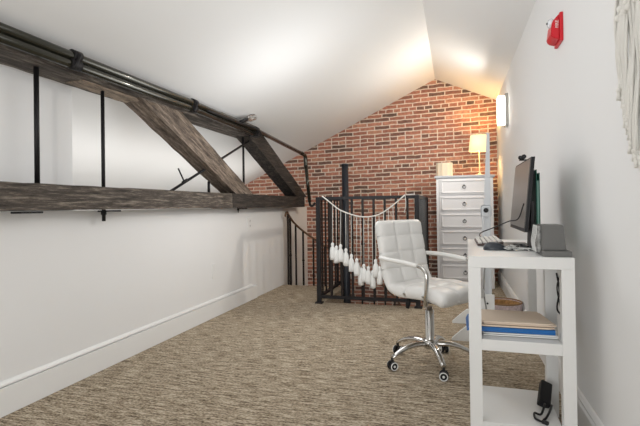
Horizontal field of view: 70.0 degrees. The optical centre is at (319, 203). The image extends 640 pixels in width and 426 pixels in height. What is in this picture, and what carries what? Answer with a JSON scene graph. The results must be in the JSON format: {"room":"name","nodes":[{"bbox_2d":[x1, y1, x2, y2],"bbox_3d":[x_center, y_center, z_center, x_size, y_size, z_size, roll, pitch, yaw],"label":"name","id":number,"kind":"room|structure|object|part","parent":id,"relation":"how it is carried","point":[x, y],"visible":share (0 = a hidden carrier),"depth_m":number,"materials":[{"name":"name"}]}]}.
{"room":"loft home office","nodes":[
{"label":"loft home office","id":0,"kind":"room"},
{"bbox_2d":[0,66,72,211],"bbox_3d":[-2.543,-0.429,1.122,1.100,0.950,3.710,-1,0,16],"label":"wall","id":1,"kind":"structure","parent":0,"point":[16,87],"depth_m":2.48,"materials":[{"name":"white paint"}]},
{"bbox_2d":[5,208,209,211],"bbox_3d":[-2.867,0.182,3.349,0.100,0.700,8.000,-1,0,16],"label":"wall","id":2,"kind":"structure","parent":0,"point":[184,208],"depth_m":5.45,"materials":[{"name":"white paint"}]},
{"bbox_2d":[0,207,307,385],"bbox_3d":[-1.371,1.875,2.876,0.225,3.666,7.950,-1,0,16],"label":"wall","id":3,"kind":"structure","parent":0,"point":[71,282],"depth_m":2.91,"materials":[{"name":"white paint"}]},
{"bbox_2d":[0,284,256,417],"bbox_3d":[-1.550,0.937,1.983,0.016,0.135,6.130,-1,0,16],"label":"baseboard","id":4,"kind":"structure","parent":3,"relation":"attached to","point":[15,396],"depth_m":2.77,"materials":[{"name":"white paint"}]},
{"bbox_2d":[0,43,306,220],"bbox_3d":[-1.205,-0.359,3.172,0.207,0.933,6.603,-1,0,16],"label":"roof truss","id":5,"kind":"object","parent":3,"relation":"on","point":[172,123],"visible":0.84,"depth_m":3.15,"materials":[{"name":"brown wood"}]},
{"bbox_3d":[-1.419,0.043,2.212,0.065,0.010,0.120,-1,0,16],"label":"washer plate","id":6,"kind":"part","parent":5,"relation":"part of","materials":[{"name":"black metal"}]},
{"bbox_3d":[-1.439,-0.400,2.318,0.024,0.630,0.025,-1,0,16],"label":"tie rod","id":7,"kind":"part","parent":5,"relation":"part of","materials":[{"name":"black metal"}]},
{"bbox_3d":[-1.308,-0.303,2.754,0.021,0.820,0.022,-1,0,16],"label":"tie rod","id":8,"kind":"part","parent":5,"relation":"part of","materials":[{"name":"black metal"}]},
{"bbox_3d":[-1.263,0.045,2.740,0.065,0.010,0.120,-1,0,16],"label":"washer plate","id":9,"kind":"part","parent":5,"relation":"part of","materials":[{"name":"black metal"}]},
{"bbox_3d":[-0.905,-0.392,4.111,0.043,0.644,1.478,-1,0,18],"label":"tie rod","id":10,"kind":"part","parent":5,"relation":"part of","materials":[{"name":"black metal"}]},
{"bbox_3d":[-0.769,-0.384,4.587,0.021,0.610,0.022,-1,0,16],"label":"tie rod","id":11,"kind":"part","parent":5,"relation":"part of","materials":[{"name":"black metal"}]},
{"bbox_2d":[247,217,252,228],"bbox_3d":[-0.736,0.207,4.794,0.007,0.125,0.120,-1,0,16],"label":"power outlet","id":12,"kind":"object","parent":3,"relation":"attached to","point":[249,219],"visible":1,"depth_m":4.78,"materials":[{"name":"white plastic"}]},
{"bbox_2d":[0,0,535,192],"bbox_3d":[-0.809,-0.856,2.796,4.390,1.729,8.100,-1,0,16],"label":"ceiling","id":13,"kind":"structure","parent":0,"point":[309,71],"depth_m":3.64,"materials":[{"name":"white paint"}]},
{"bbox_2d":[0,22,315,206],"bbox_3d":[-0.927,-0.380,3.431,0.149,0.839,5.654,-1,0,16],"label":"pipe","id":14,"kind":"object","parent":13,"relation":"attached to","point":[72,59],"visible":0.98,"depth_m":2.63,"materials":[{"name":"grey metal"}]},
{"bbox_2d":[206,109,261,137],"bbox_3d":[-0.741,-0.754,4.083,0.076,0.226,1.008,-1,0,16],"label":"spotlight","id":15,"kind":"object","parent":13,"relation":"attached to","point":[252,117],"visible":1,"depth_m":4.28,"materials":[{"name":"black metal"}]},
{"bbox_2d":[240,117,248,122],"bbox_3d":[-0.708,-0.771,4.237,0.040,0.080,0.133,-1,0,18],"label":"socket","id":16,"kind":"object","parent":15,"relation":"attached to","point":[246,119],"depth_m":4.24,"materials":[{"name":"black plastic"}]},
{"bbox_3d":[-0.658,-0.820,4.370,0.076,0.092,0.194,-1,0,16],"label":"bulb glass","id":17,"kind":"part","parent":15,"relation":"part of","materials":[{"name":"white"}]},
{"bbox_2d":[0,281,561,425],"bbox_3d":[-0.125,1.108,2.432,2.890,0.240,7.800,-1,0,16],"label":"floor","id":18,"kind":"structure","parent":0,"point":[280,357],"depth_m":2.61,"materials":[{"name":"carpet"}]},
{"bbox_2d":[315,195,428,308],"bbox_3d":[0.667,0.460,5.175,1.046,1.071,1.565,-1,0,16],"label":"guard railing","id":19,"kind":"object","parent":18,"relation":"on","point":[420,202],"visible":0.67,"depth_m":4.55,"materials":[{"name":"black metal"}]},
{"bbox_3d":[-0.012,0.468,4.596,0.071,1.066,0.071,-1,0,16],"label":"post","id":20,"kind":"part","parent":19,"relation":"part of","materials":[{"name":"black metal"}]},
{"bbox_3d":[0.141,0.937,5.089,0.028,0.030,1.034,-1,0,16],"label":"rail","id":21,"kind":"part","parent":19,"relation":"part of","materials":[{"name":"black metal"}]},
{"bbox_3d":[0.449,-0.057,4.462,0.975,0.030,0.036,-1,0,16],"label":"rail","id":22,"kind":"part","parent":19,"relation":"part of","materials":[{"name":"black metal"}]},
{"bbox_2d":[322,194,414,288],"bbox_3d":[0.456,0.367,4.408,0.914,0.907,0.095,-1,0,16],"label":"garland","id":23,"kind":"object","parent":19,"relation":"hanging from","point":[338,256],"visible":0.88,"depth_m":4.41,"materials":[{"name":"white fabric"}]},
{"bbox_3d":[0.456,0.025,4.427,0.915,0.224,0.036,-1,0,15],"label":"cord","id":24,"kind":"part","parent":23,"relation":"part of","materials":[{"name":"white fabric"}]},
{"bbox_3d":[0.462,0.929,4.455,0.975,0.030,0.028,-1,0,16],"label":"rail","id":25,"kind":"part","parent":19,"relation":"part of","materials":[{"name":"black metal"}]},
{"bbox_3d":[0.923,0.453,4.320,0.071,1.066,0.071,-1,0,16],"label":"post","id":26,"kind":"part","parent":19,"relation":"part of","materials":[{"name":"black metal"}]},
{"bbox_3d":[1.134,0.408,5.043,0.028,0.981,1.445,-1,0,16],"label":"panel","id":27,"kind":"part","parent":19,"relation":"part of","materials":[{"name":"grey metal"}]},
{"bbox_3d":[1.346,0.457,5.753,0.071,1.066,0.071,-1,0,16],"label":"post","id":28,"kind":"part","parent":19,"relation":"part of","materials":[{"name":"black metal"}]},
{"bbox_2d":[375,219,484,381],"bbox_3d":[0.659,0.542,2.803,0.565,0.874,0.557,0,0,-39],"label":"office chair","id":29,"kind":"object","parent":18,"relation":"on","point":[401,247],"visible":0.91,"depth_m":2.79,"materials":[{"name":"white leather"}]},
{"bbox_3d":[0.452,0.342,2.679,0.047,0.047,0.314,-1,0,-35],"label":"armrest","id":30,"kind":"part","parent":29,"relation":"part of","materials":[{"name":"white"}]},
{"bbox_3d":[0.541,0.311,2.945,0.424,0.407,0.140,0,0,-39],"label":"backrest","id":31,"kind":"part","parent":29,"relation":"part of","materials":[{"name":"white leather"}]},
{"bbox_3d":[0.534,0.876,2.735,0.235,0.086,0.052,-1,0,-21],"label":"arm","id":32,"kind":"part","parent":29,"relation":"part of","materials":[{"name":"silver metal"}]},
{"bbox_3d":[0.580,0.877,2.902,0.052,0.086,0.235,0,0,-39],"label":"arm","id":33,"kind":"part","parent":29,"relation":"part of","materials":[{"name":"silver metal"}]},
{"bbox_3d":[0.574,0.606,2.779,0.108,0.063,0.031,-1,0,-6],"label":"lever","id":34,"kind":"part","parent":29,"relation":"part of","materials":[{"name":"black plastic"}]},
{"bbox_3d":[0.694,0.523,2.755,0.424,0.107,0.436,0,0,-39],"label":"seat","id":35,"kind":"part","parent":29,"relation":"part of","materials":[{"name":"white leather"}]},
{"bbox_3d":[0.678,0.874,2.639,0.052,0.086,0.235,-1,0,-3],"label":"arm","id":36,"kind":"part","parent":29,"relation":"part of","materials":[{"name":"silver metal"}]},
{"bbox_3d":[0.753,0.874,2.910,0.052,0.086,0.235,-1,0,33],"label":"arm","id":37,"kind":"part","parent":29,"relation":"part of","materials":[{"name":"silver metal"}]},
{"bbox_3d":[0.821,0.339,2.973,0.047,0.047,0.314,0,-1,-42],"label":"armrest","id":38,"kind":"part","parent":29,"relation":"part of","materials":[{"name":"white"}]},
{"bbox_3d":[0.814,0.872,2.747,0.235,0.086,0.052,-1,0,15],"label":"arm","id":39,"kind":"part","parent":29,"relation":"part of","materials":[{"name":"silver metal"}]},
{"bbox_2d":[434,174,494,288],"bbox_3d":[1.752,0.326,5.531,0.673,1.313,0.478,-1,0,16],"label":"dresser","id":40,"kind":"object","parent":18,"relation":"on","point":[459,198],"visible":0.76,"depth_m":5.34,"materials":[{"name":"white paint"}]},
{"bbox_2d":[436,163,452,175],"bbox_3d":[1.510,-0.409,5.540,0.196,0.165,0.099,-1,0,16],"label":"ribbed vase","id":41,"kind":"object","parent":40,"relation":"on","point":[442,169],"visible":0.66,"depth_m":5.50,"materials":[{"name":"beige ceramic"}]},
{"bbox_3d":[1.694,0.600,5.323,0.561,0.188,0.028,-1,0,16],"label":"drawer","id":42,"kind":"part","parent":40,"relation":"part of","materials":[{"name":"white paint"}]},
{"bbox_3d":[1.692,0.400,5.324,0.561,0.188,0.028,-1,0,16],"label":"drawer","id":43,"kind":"part","parent":40,"relation":"part of","materials":[{"name":"white paint"}]},
{"bbox_3d":[1.689,0.200,5.325,0.561,0.188,0.028,-1,0,16],"label":"drawer","id":44,"kind":"part","parent":40,"relation":"part of","materials":[{"name":"white paint"}]},
{"bbox_3d":[1.697,0.800,5.321,0.561,0.188,0.028,-1,0,16],"label":"drawer","id":45,"kind":"part","parent":40,"relation":"part of","materials":[{"name":"white paint"}]},
{"bbox_3d":[1.686,0.000,5.327,0.561,0.188,0.028,-1,0,16],"label":"drawer","id":46,"kind":"part","parent":40,"relation":"part of","materials":[{"name":"white paint"}]},
{"bbox_3d":[1.683,-0.200,5.328,0.561,0.188,0.028,-1,0,16],"label":"drawer","id":47,"kind":"part","parent":40,"relation":"part of","materials":[{"name":"white paint"}]},
{"bbox_2d":[469,134,485,174],"bbox_3d":[1.913,-0.575,5.484,0.244,0.485,0.244,-1,0,16],"label":"table lamp","id":48,"kind":"object","parent":40,"relation":"on","point":[477,143],"visible":0.83,"depth_m":5.40,"materials":[{"name":"beige fabric"}]},
{"bbox_3d":[1.911,-0.723,5.485,0.244,0.190,0.244,-1,0,16],"label":"lamp shade","id":49,"kind":"part","parent":48,"relation":"part of","materials":[{"name":"beige fabric"}]},
{"bbox_2d":[452,132,494,340],"bbox_3d":[1.157,0.220,3.484,0.310,1.515,0.530,-1,0,16],"label":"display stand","id":50,"kind":"object","parent":18,"relation":"on","point":[486,209],"visible":0.48,"depth_m":3.42,"materials":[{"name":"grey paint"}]},
{"bbox_3d":[1.245,0.059,3.423,0.076,0.097,0.020,-1,0,16],"label":"clamp plate","id":51,"kind":"part","parent":50,"relation":"part of","materials":[{"name":"grey paint"}]},
{"bbox_2d":[495,297,522,310],"bbox_3d":[1.489,0.883,3.718,0.300,0.182,0.300,-1,0,16],"label":"storage basket","id":52,"kind":"object","parent":18,"relation":"on","point":[501,303],"visible":0.4,"depth_m":3.61,"materials":[{"name":"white wicker"}]},
{"bbox_2d":[468,239,577,425],"bbox_3d":[0.925,0.591,2.218,0.383,0.763,0.930,-1,0,18],"label":"computer desk","id":53,"kind":"object","parent":18,"relation":"on","point":[489,405],"visible":0.77,"depth_m":1.82,"materials":[{"name":"white laminate"}]},
{"bbox_3d":[0.630,0.615,1.848,0.048,0.717,0.045,-1,0,18],"label":"leg","id":54,"kind":"part","parent":53,"relation":"part of","materials":[{"name":"white laminate"}]},
{"bbox_2d":[483,268,486,308],"bbox_3d":[0.995,0.455,2.744,0.030,0.482,0.080,-1,0,16],"label":"hanging cable","id":55,"kind":"object","parent":53,"relation":"hanging from","point":[484,268],"visible":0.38,"depth_m":2.75,"materials":[{"name":"grey plastic"}]},
{"bbox_2d":[474,236,503,245],"bbox_3d":[0.890,0.195,2.421,0.120,0.027,0.370,-1,0,16],"label":"keyboard","id":56,"kind":"object","parent":53,"relation":"on","point":[481,241],"visible":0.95,"depth_m":2.34,"materials":[{"name":"grey plastic"}]},
{"bbox_2d":[483,242,505,250],"bbox_3d":[0.793,0.191,2.070,0.104,0.037,0.066,-1,0,8],"label":"computer mouse","id":57,"kind":"object","parent":53,"relation":"on","point":[496,246],"visible":0.98,"depth_m":2.05,"materials":[{"name":"grey plastic"}]},
{"bbox_2d":[479,203,523,236],"bbox_3d":[0.905,0.102,2.325,0.064,0.202,0.638,-1,0,1],"label":"cable","id":58,"kind":"object","parent":53,"relation":"on","point":[523,203],"visible":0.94,"depth_m":2.23,"materials":[{"name":"black plastic"}]},
{"bbox_2d":[504,245,533,250],"bbox_3d":[0.883,0.199,2.052,0.130,0.017,0.188,-1,0,16],"label":"cable tangle","id":59,"kind":"object","parent":53,"relation":"on","point":[520,248],"visible":0.88,"depth_m":2.01,"materials":[{"name":"grey plastic"}]},
{"bbox_2d":[504,157,534,250],"bbox_3d":[0.958,0.003,2.256,0.130,0.412,0.530,-1,0,16],"label":"computer monitor","id":60,"kind":"object","parent":53,"relation":"on","point":[524,172],"visible":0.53,"depth_m":2.09,"materials":[{"name":"black plastic"}]},
{"bbox_2d":[518,154,526,160],"bbox_3d":[0.977,-0.205,2.183,0.055,0.052,0.100,-1,0,16],"label":"webcam","id":61,"kind":"object","parent":60,"relation":"attached to","point":[521,158],"visible":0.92,"depth_m":2.17,"materials":[{"name":"black plastic"}]},
{"bbox_2d":[482,331,558,338],"bbox_3d":[0.830,0.529,1.925,0.284,0.014,0.196,-1,0,16],"label":"paper stack","id":62,"kind":"object","parent":53,"relation":"on","point":[484,332],"visible":0.36,"depth_m":1.83,"materials":[{"name":"white paper"}]},
{"bbox_2d":[466,314,555,335],"bbox_3d":[0.798,0.513,1.948,0.332,0.019,0.220,-1,0,16],"label":"binder","id":63,"kind":"object","parent":62,"relation":"on","point":[484,328],"visible":0.43,"depth_m":1.84,"materials":[{"name":"blue plastic"}]},
{"bbox_2d":[482,322,554,329],"bbox_3d":[0.826,0.497,1.939,0.274,0.006,0.220,-1,0,16],"label":"manila folder","id":64,"kind":"object","parent":63,"relation":"on","point":[483,324],"visible":0.35,"depth_m":1.83,"materials":[{"name":"beige paper"}]},
{"bbox_2d":[483,313,556,326],"bbox_3d":[0.836,0.490,1.947,0.274,0.006,0.220,-1,0,16],"label":"manila folder","id":65,"kind":"object","parent":64,"relation":"on","point":[553,325],"visible":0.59,"depth_m":1.84,"materials":[{"name":"beige paper"}]},
{"bbox_2d":[481,309,552,325],"bbox_3d":[0.821,0.482,1.945,0.274,0.006,0.220,-1,0,16],"label":"manila folder","id":66,"kind":"object","parent":65,"relation":"on","point":[487,315],"visible":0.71,"depth_m":1.92,"materials":[{"name":"beige paper"}]},
{"bbox_2d":[513,244,528,246],"bbox_3d":[0.919,0.195,2.108,0.068,0.019,0.161,-1,0,16],"label":"cable tangle","id":67,"kind":"object","parent":53,"relation":"on","point":[522,245],"visible":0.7,"depth_m":2.07,"materials":[{"name":"black plastic"}]},
{"bbox_2d":[483,385,561,425],"bbox_3d":[0.847,0.887,1.957,0.289,0.044,0.383,-1,0,18],"label":"shelf","id":68,"kind":"object","parent":53,"relation":"attached to","point":[502,406],"depth_m":1.92,"materials":[{"name":"white laminate"}]},
{"bbox_2d":[482,332,562,355],"bbox_3d":[0.842,0.561,1.959,0.289,0.044,0.383,-1,0,18],"label":"shelf","id":69,"kind":"object","parent":53,"relation":"attached to","point":[542,346],"depth_m":1.78,"materials":[{"name":"white laminate"}]},
{"bbox_3d":[1.196,0.462,2.577,0.042,0.417,0.040,-1,0,18],"label":"support panel","id":70,"kind":"part","parent":53,"relation":"part of","materials":[{"name":"white laminate"}]},
{"bbox_2d":[531,169,539,224],"bbox_3d":[0.999,0.027,2.119,0.015,0.360,0.170,-1,0,16],"label":"file","id":71,"kind":"object","parent":53,"relation":"on","point":[535,197],"visible":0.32,"depth_m":2.05,"materials":[{"name":"teal plastic"}]},
{"bbox_2d":[533,380,552,425],"bbox_3d":[0.936,0.828,1.912,0.064,0.089,0.294,-1,0,32],"label":"power adapter","id":72,"kind":"object","parent":53,"relation":"on","point":[545,388],"visible":0.99,"depth_m":1.94,"materials":[{"name":"black plastic"}]},
{"bbox_3d":[1.061,0.611,2.097,0.050,0.717,0.045,-1,0,18],"label":"leg","id":73,"kind":"part","parent":53,"relation":"part of","materials":[{"name":"white laminate"}]},
{"bbox_2d":[531,224,571,256],"bbox_3d":[0.926,0.146,1.840,0.126,0.122,0.165,-1,0,16],"label":"speaker","id":74,"kind":"object","parent":53,"relation":"on","point":[548,240],"visible":1,"depth_m":1.79},
{"bbox_2d":[556,273,559,313],"bbox_3d":[1.070,0.523,2.030,0.034,0.592,0.107,-1,0,30],"label":"cable","id":75,"kind":"object","parent":53,"relation":"hanging from","point":[557,285],"visible":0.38,"depth_m":2.03,"materials":[{"name":"black plastic"}]},
{"bbox_3d":[0.950,0.610,1.745,0.046,0.717,0.045,-1,0,18],"label":"leg","id":76,"kind":"part","parent":53,"relation":"part of","materials":[{"name":"white laminate"}]},
{"bbox_2d":[246,79,498,305],"bbox_3d":[0.255,0.910,6.538,4.600,5.600,0.201,-1,0,20],"label":"wall","id":77,"kind":"structure","parent":0,"point":[396,149],"depth_m":6.17,"materials":[{"name":"red brick"}]},
{"bbox_2d":[496,0,639,425],"bbox_3d":[1.243,1.017,2.107,0.120,5.300,7.950,-1,0,16],"label":"wall","id":78,"kind":"structure","parent":0,"point":[564,112],"depth_m":1.88,"materials":[{"name":"white paint"}]},
{"bbox_2d":[496,93,508,127],"bbox_3d":[1.827,-0.930,4.572,0.098,0.320,0.140,-1,0,16],"label":"wall sconce","id":79,"kind":"object","parent":78,"relation":"attached to","point":[502,101],"visible":1,"depth_m":4.52,"materials":[{"name":"silver metal"}]},
{"bbox_3d":[1.814,-0.929,4.576,0.065,0.280,0.120,-1,0,16],"label":"lamp shade","id":80,"kind":"part","parent":79,"relation":"part of","materials":[{"name":"white glass"}]},
{"bbox_3d":[1.859,-0.930,4.563,0.030,0.320,0.140,-1,0,16],"label":"plate","id":81,"kind":"part","parent":79,"relation":"part of","materials":[{"name":"silver metal"}]},
{"bbox_2d":[498,271,603,425],"bbox_3d":[1.143,0.897,2.017,0.018,0.142,7.720,-1,0,16],"label":"baseboard","id":82,"kind":"structure","parent":78,"relation":"attached to","point":[586,416],"depth_m":1.97,"materials":[{"name":"white paint"}]},
{"bbox_2d":[546,12,562,48],"bbox_3d":[1.171,-0.866,2.297,0.068,0.140,0.135,-1,0,16],"label":"fire alarm","id":83,"kind":"object","parent":78,"relation":"attached to","point":[555,31],"visible":1,"depth_m":2.24,"materials":[{"name":"red plastic"}]},
{"bbox_2d":[614,0,639,169],"bbox_3d":[0.836,-0.438,1.120,0.033,0.814,0.700,-1,0,16],"label":"macrame hanging","id":84,"kind":"object","parent":78,"relation":"attached to","point":[627,20],"visible":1,"depth_m":1.31,"materials":[{"name":"beige fabric"}]},
{"bbox_3d":[0.924,-0.486,1.419,0.023,0.336,0.035,-1,0,16],"label":"fringe cord","id":85,"kind":"part","parent":84,"relation":"part of","materials":[{"name":"white fabric"}]},
{"bbox_3d":[0.921,-0.483,1.411,0.037,0.332,0.018,-1,0,-28],"label":"fringe cord","id":86,"kind":"part","parent":84,"relation":"part of","materials":[{"name":"white fabric"}]},
{"bbox_3d":[0.919,-0.469,1.400,0.035,0.355,0.020,-1,0,-21],"label":"fringe cord","id":87,"kind":"part","parent":84,"relation":"part of","materials":[{"name":"white fabric"}]},
{"bbox_3d":[0.916,-0.454,1.387,0.022,0.379,0.035,-1,0,23],"label":"fringe cord","id":88,"kind":"part","parent":84,"relation":"part of","materials":[{"name":"white fabric"}]},
{"bbox_3d":[0.912,-0.449,1.375,0.019,0.383,0.042,-1,0,33],"label":"fringe cord","id":89,"kind":"part","parent":84,"relation":"part of","materials":[{"name":"white fabric"}]},
{"bbox_3d":[0.910,-0.431,1.366,0.023,0.413,0.035,-1,0,16],"label":"fringe cord","id":90,"kind":"part","parent":84,"relation":"part of","materials":[{"name":"white fabric"}]},
{"bbox_3d":[0.906,-0.438,1.355,0.020,0.393,0.039,-1,0,29],"label":"fringe cord","id":91,"kind":"part","parent":84,"relation":"part of","materials":[{"name":"white fabric"}]},
{"bbox_3d":[0.903,-0.422,1.344,0.017,0.417,0.039,-1,-1,41],"label":"fringe cord","id":92,"kind":"part","parent":84,"relation":"part of","materials":[{"name":"white fabric"}]},
{"bbox_3d":[0.901,-0.398,1.335,0.023,0.459,0.033,-1,0,16],"label":"fringe cord","id":93,"kind":"part","parent":84,"relation":"part of","materials":[{"name":"white fabric"}]},
{"bbox_3d":[0.900,-0.412,1.330,0.020,0.424,0.042,-1,0,27],"label":"fringe cord","id":94,"kind":"part","parent":84,"relation":"part of","materials":[{"name":"white fabric"}]},
{"bbox_3d":[0.896,-0.402,1.319,0.021,0.438,0.041,-1,0,26],"label":"fringe cord","id":95,"kind":"part","parent":84,"relation":"part of","materials":[{"name":"white fabric"}]},
{"bbox_3d":[0.892,-0.379,1.306,0.024,0.476,0.035,-1,0,16],"label":"fringe cord","id":96,"kind":"part","parent":84,"relation":"part of","materials":[{"name":"white fabric"}]},
{"bbox_3d":[0.890,-0.370,1.296,0.037,0.488,0.018,-1,0,-31],"label":"fringe cord","id":97,"kind":"part","parent":84,"relation":"part of","materials":[{"name":"white fabric"}]},
{"bbox_3d":[0.886,-0.365,1.285,0.023,0.493,0.032,-1,0,16],"label":"fringe cord","id":98,"kind":"part","parent":84,"relation":"part of","materials":[{"name":"white fabric"}]},
{"bbox_3d":[0.883,-0.353,1.274,0.024,0.509,0.032,-1,0,16],"label":"fringe cord","id":99,"kind":"part","parent":84,"relation":"part of","materials":[{"name":"white fabric"}]},
{"bbox_3d":[0.880,-0.357,1.264,0.018,0.496,0.035,-1,0,38],"label":"fringe cord","id":100,"kind":"part","parent":84,"relation":"part of","materials":[{"name":"white fabric"}]},
{"bbox_3d":[0.876,-0.346,1.250,0.017,0.511,0.042,-1,-1,40],"label":"fringe cord","id":101,"kind":"part","parent":84,"relation":"part of","materials":[{"name":"white fabric"}]},
{"bbox_3d":[0.872,-0.344,1.241,0.026,0.508,0.037,-1,0,16],"label":"fringe cord","id":102,"kind":"part","parent":84,"relation":"part of","materials":[{"name":"white fabric"}]},
{"bbox_3d":[0.872,-0.350,1.231,0.017,0.489,0.036,-1,-1,44],"label":"fringe cord","id":103,"kind":"part","parent":84,"relation":"part of","materials":[{"name":"white fabric"}]},
{"bbox_3d":[0.747,3.720,5.244,2.890,0.050,2.500,-1,0,16],"label":"floor","id":104,"kind":"structure","parent":0,"visible":0},
{"bbox_2d":[284,163,401,305],"bbox_3d":[0.331,1.611,5.493,1.530,4.182,1.492,-1,0,16],"label":"spiral staircase","id":105,"kind":"structure","parent":104,"relation":"on","point":[345,183],"depth_m":5.71,"materials":[{"name":"black metal"}]},
{"bbox_3d":[0.446,0.953,5.742,1.526,1.734,0.947,-1,0,26],"label":"handrail","id":106,"kind":"part","parent":105,"relation":"part of","materials":[{"name":"brown metal"}]}
]}

